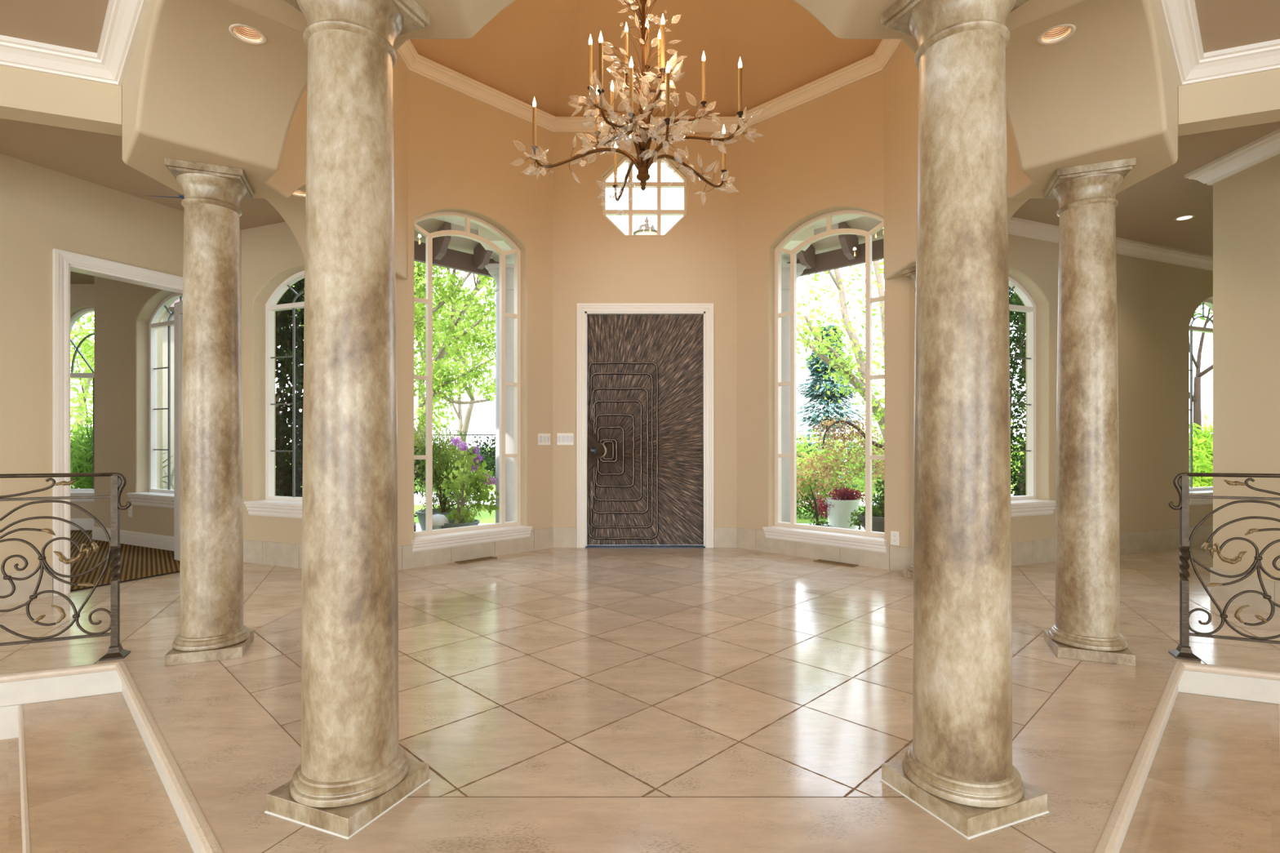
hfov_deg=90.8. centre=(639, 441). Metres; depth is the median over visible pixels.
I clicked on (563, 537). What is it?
baseboard
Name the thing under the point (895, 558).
baseboard
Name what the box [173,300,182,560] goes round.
door frame
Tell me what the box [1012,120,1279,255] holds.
ceiling
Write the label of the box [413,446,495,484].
hedge
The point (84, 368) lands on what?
tree
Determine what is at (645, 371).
door
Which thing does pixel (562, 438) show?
light switch
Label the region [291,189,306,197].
recessed light
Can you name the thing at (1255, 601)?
baseboard
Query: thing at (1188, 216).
recessed light
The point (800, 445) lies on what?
shrub
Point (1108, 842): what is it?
step nosing
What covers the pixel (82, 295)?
wall
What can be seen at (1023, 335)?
tree
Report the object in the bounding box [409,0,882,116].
ceiling
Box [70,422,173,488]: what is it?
shrub
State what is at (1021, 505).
window
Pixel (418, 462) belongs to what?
shrub
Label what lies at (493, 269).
porch column
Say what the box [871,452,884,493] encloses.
shrub
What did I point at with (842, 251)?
eave
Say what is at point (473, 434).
iron fence
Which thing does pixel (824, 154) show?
wall
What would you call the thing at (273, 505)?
window
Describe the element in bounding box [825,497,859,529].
planter
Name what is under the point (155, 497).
window
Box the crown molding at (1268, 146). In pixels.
[1184,128,1279,185]
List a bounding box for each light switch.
[537,433,550,444]
[557,433,573,444]
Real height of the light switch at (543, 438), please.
0.118 m
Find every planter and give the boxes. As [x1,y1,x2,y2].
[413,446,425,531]
[415,507,466,530]
[441,519,479,528]
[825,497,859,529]
[857,512,884,532]
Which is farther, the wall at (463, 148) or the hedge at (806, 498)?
the hedge at (806, 498)
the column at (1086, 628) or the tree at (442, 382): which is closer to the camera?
the column at (1086, 628)
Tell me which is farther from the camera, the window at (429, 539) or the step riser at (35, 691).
the window at (429, 539)
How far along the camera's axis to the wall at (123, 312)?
6.72 m
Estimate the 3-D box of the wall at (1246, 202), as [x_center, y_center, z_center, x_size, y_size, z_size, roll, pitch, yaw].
[6.150,-0.260,2.200,4.200,3.340,4.540,0,0,0]
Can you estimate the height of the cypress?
4.770 m
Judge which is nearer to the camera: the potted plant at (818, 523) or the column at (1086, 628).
the column at (1086, 628)
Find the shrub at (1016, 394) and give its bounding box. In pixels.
[1008,286,1026,496]
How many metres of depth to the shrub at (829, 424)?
9.59 m
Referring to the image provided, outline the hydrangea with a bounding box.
[432,435,499,523]
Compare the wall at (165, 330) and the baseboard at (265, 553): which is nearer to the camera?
the baseboard at (265, 553)
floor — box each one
[0,544,1279,852]
[0,737,22,852]
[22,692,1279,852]
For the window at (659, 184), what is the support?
in the wall at (593, 261)
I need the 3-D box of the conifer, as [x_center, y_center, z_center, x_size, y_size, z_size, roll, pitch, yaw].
[5.358,-0.863,18.021,4.269,4.855,4.071,0,0,31]
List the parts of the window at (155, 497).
sill, frame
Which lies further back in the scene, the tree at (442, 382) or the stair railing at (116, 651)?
the tree at (442, 382)
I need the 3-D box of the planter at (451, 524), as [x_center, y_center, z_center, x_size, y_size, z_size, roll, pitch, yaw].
[-2.030,1.075,7.100,0.445,0.350,0.445,0,0,0]
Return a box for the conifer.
[796,324,882,488]
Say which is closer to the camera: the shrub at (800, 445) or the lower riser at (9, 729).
the lower riser at (9, 729)
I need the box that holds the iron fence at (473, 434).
[415,431,495,477]
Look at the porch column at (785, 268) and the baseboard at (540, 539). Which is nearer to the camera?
the baseboard at (540, 539)
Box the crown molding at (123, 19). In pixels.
[0,0,1279,86]
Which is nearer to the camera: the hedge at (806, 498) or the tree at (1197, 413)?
the hedge at (806, 498)
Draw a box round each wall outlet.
[128,506,132,516]
[890,530,899,545]
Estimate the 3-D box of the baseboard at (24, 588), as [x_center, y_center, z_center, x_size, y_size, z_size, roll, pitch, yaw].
[-4.454,0.998,3.830,0.014,0.205,4.197,0,0,23]
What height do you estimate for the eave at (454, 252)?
0.420 m
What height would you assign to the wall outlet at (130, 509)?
0.115 m
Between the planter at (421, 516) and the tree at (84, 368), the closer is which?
the planter at (421, 516)
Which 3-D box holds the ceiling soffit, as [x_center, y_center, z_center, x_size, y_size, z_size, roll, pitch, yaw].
[0.050,-2.373,3.531,5.270,1.975,3.853,0,0,0]
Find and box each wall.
[0,65,122,136]
[70,284,93,530]
[93,275,176,536]
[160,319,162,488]
[162,311,173,489]
[395,70,552,546]
[552,132,737,527]
[737,70,909,547]
[909,217,1213,548]
[1177,68,1279,136]
[1213,153,1279,582]
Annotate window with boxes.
[70,307,93,501]
[126,292,182,508]
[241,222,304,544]
[244,270,304,518]
[411,211,532,552]
[602,156,687,235]
[762,209,887,553]
[1008,276,1055,517]
[1189,298,1213,505]
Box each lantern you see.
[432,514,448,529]
[632,181,657,235]
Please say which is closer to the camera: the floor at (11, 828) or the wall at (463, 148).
the floor at (11, 828)
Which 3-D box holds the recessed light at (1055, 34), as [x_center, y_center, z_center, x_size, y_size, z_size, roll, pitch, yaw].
[1.705,-1.708,2.585,0.132,0.091,0.132,0,0,0]
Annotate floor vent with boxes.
[454,556,497,564]
[813,559,858,567]
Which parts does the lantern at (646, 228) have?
chain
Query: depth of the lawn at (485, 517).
11.12 m
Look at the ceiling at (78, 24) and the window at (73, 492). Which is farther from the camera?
the window at (73, 492)
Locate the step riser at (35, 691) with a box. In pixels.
[0,670,1279,852]
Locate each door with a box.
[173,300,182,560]
[577,302,713,547]
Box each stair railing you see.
[0,472,131,661]
[1168,472,1279,661]
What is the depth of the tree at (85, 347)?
11.67 m
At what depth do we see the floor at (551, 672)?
2.68 m
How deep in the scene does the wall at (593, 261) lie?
6.54 m
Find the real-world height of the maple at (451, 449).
1.352 m
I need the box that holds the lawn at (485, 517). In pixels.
[70,448,1017,523]
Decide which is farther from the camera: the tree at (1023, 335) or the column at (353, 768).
the tree at (1023, 335)
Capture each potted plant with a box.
[800,475,831,526]
[848,480,884,529]
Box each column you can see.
[164,157,254,666]
[264,0,431,839]
[484,263,514,523]
[781,263,806,522]
[880,0,1048,839]
[899,266,915,579]
[1043,157,1136,666]
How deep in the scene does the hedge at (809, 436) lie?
21.45 m
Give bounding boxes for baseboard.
[0,567,52,605]
[70,518,302,568]
[398,527,553,570]
[553,527,737,547]
[736,527,912,571]
[1011,524,1213,566]
[1209,567,1279,615]
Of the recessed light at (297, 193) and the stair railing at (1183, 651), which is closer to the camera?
the stair railing at (1183, 651)
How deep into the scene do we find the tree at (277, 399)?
14.42 m
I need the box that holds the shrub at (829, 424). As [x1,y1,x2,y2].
[796,414,884,507]
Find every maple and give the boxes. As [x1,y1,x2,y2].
[413,413,482,519]
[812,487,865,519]
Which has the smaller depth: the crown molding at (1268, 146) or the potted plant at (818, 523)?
the crown molding at (1268, 146)
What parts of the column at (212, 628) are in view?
moulding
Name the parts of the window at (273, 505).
sill, frame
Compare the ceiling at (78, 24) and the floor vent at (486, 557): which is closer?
the ceiling at (78, 24)
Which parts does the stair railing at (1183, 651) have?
post, handrail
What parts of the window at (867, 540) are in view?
sill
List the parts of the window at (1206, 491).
sill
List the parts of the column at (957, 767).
moulding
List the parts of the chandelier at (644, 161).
flame bulb, arm, flame bulb, flame bulb, arm, arm, arm, arm, arm, arm, flame bulb, arm, stem, arm, arm, arm, arm, flame bulb, flame bulb, arm, arm, arm, flame bulb, flame bulb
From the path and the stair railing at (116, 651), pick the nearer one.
the stair railing at (116, 651)
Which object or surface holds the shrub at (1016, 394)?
on the lawn at (485, 517)
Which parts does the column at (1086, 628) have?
moulding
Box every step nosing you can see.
[0,661,1279,852]
[17,704,1279,852]
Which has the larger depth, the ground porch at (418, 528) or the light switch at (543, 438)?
the ground porch at (418, 528)
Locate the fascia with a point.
(171, 307)
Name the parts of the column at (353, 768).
moulding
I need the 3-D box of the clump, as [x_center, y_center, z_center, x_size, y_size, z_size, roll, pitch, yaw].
[8.644,0.520,9.640,1.887,1.920,1.557,0,0,0]
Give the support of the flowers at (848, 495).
in the planter at (839, 515)
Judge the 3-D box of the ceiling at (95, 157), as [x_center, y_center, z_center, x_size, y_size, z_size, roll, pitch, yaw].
[-5.225,-2.030,4.225,5.950,0.200,7.450,0,0,0]
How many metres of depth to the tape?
3.57 m
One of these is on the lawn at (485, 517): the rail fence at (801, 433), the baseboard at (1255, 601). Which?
the rail fence at (801, 433)
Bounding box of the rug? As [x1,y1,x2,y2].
[70,530,179,590]
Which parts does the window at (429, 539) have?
sill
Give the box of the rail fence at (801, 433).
[796,431,884,488]
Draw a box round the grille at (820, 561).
[818,560,855,566]
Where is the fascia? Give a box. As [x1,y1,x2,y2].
[166,297,182,311]
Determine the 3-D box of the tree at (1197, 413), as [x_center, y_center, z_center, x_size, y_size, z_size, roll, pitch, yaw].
[11.332,-2.255,13.196,5.170,7.051,3.594,0,0,0]
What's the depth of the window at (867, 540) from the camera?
6.03 m
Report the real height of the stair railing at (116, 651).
0.941 m
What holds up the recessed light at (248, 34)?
in the ceiling soffit
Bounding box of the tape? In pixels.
[144,195,184,199]
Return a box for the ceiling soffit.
[122,0,1177,279]
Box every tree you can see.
[70,311,93,452]
[72,321,93,488]
[275,288,304,482]
[293,261,496,478]
[413,274,495,469]
[796,260,884,439]
[1008,290,1026,493]
[1189,303,1213,437]
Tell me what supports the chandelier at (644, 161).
hanging from the ceiling at (538, 49)
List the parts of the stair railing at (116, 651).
handrail, post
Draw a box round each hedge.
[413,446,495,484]
[462,435,495,475]
[796,435,883,479]
[796,471,851,519]
[1010,431,1026,478]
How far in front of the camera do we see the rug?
5.68 m
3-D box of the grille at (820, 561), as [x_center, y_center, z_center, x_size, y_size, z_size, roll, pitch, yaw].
[1.759,1.096,5.677,0.360,0.006,0.080,0,0,45]
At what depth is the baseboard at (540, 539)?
5.88 m
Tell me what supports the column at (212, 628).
on the floor at (551, 672)
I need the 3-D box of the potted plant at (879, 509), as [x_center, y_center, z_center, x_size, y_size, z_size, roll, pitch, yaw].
[2.593,0.680,6.857,0.669,0.580,0.428,0,0,0]
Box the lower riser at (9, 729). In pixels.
[0,692,1276,739]
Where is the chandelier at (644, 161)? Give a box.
[511,0,765,217]
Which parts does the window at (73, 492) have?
sill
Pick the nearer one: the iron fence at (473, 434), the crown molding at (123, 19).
the crown molding at (123, 19)
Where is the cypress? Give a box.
[275,278,304,497]
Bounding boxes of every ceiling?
[0,0,1279,53]
[0,118,285,284]
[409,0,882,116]
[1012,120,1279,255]
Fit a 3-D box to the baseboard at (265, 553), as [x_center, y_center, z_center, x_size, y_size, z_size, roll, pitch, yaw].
[-5.065,0.998,6.857,6.476,0.205,0.958,0,0,22]
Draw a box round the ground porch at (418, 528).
[415,523,865,531]
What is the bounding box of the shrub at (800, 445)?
[796,421,1026,498]
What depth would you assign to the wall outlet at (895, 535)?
5.37 m
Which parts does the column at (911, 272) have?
moulding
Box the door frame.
[52,248,182,595]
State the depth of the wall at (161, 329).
7.83 m
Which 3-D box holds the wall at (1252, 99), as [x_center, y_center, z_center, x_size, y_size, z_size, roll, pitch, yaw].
[5.301,-1.790,2.146,5.600,0.420,0.150,0,0,22]
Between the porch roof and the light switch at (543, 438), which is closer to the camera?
the light switch at (543, 438)
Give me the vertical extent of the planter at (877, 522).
0.450 m
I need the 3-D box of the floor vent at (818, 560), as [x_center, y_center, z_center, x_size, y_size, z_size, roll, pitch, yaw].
[1.759,1.096,5.677,0.380,0.006,0.104,0,0,45]
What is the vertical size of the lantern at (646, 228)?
2.555 m
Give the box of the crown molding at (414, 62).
[395,39,902,132]
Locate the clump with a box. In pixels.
[1189,412,1213,487]
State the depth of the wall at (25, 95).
3.07 m
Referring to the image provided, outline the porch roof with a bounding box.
[478,224,813,263]
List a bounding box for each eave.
[413,217,499,277]
[786,215,883,276]
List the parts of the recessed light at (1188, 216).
bulb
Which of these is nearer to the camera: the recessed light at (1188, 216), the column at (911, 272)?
the column at (911, 272)
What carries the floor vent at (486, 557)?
in the floor at (551, 672)
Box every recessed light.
[228,23,266,44]
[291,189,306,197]
[1037,23,1075,44]
[1174,214,1194,220]
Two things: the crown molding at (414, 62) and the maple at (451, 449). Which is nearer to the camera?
the crown molding at (414, 62)
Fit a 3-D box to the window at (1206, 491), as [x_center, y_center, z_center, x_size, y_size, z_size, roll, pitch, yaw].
[6.232,-0.446,6.860,1.168,2.228,0.246,0,0,-22]
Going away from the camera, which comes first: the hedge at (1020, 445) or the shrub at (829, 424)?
the shrub at (829, 424)
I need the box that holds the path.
[413,492,1013,506]
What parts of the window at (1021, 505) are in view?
frame, sill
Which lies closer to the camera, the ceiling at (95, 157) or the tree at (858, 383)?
the ceiling at (95, 157)
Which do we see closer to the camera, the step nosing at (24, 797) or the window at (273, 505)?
the step nosing at (24, 797)

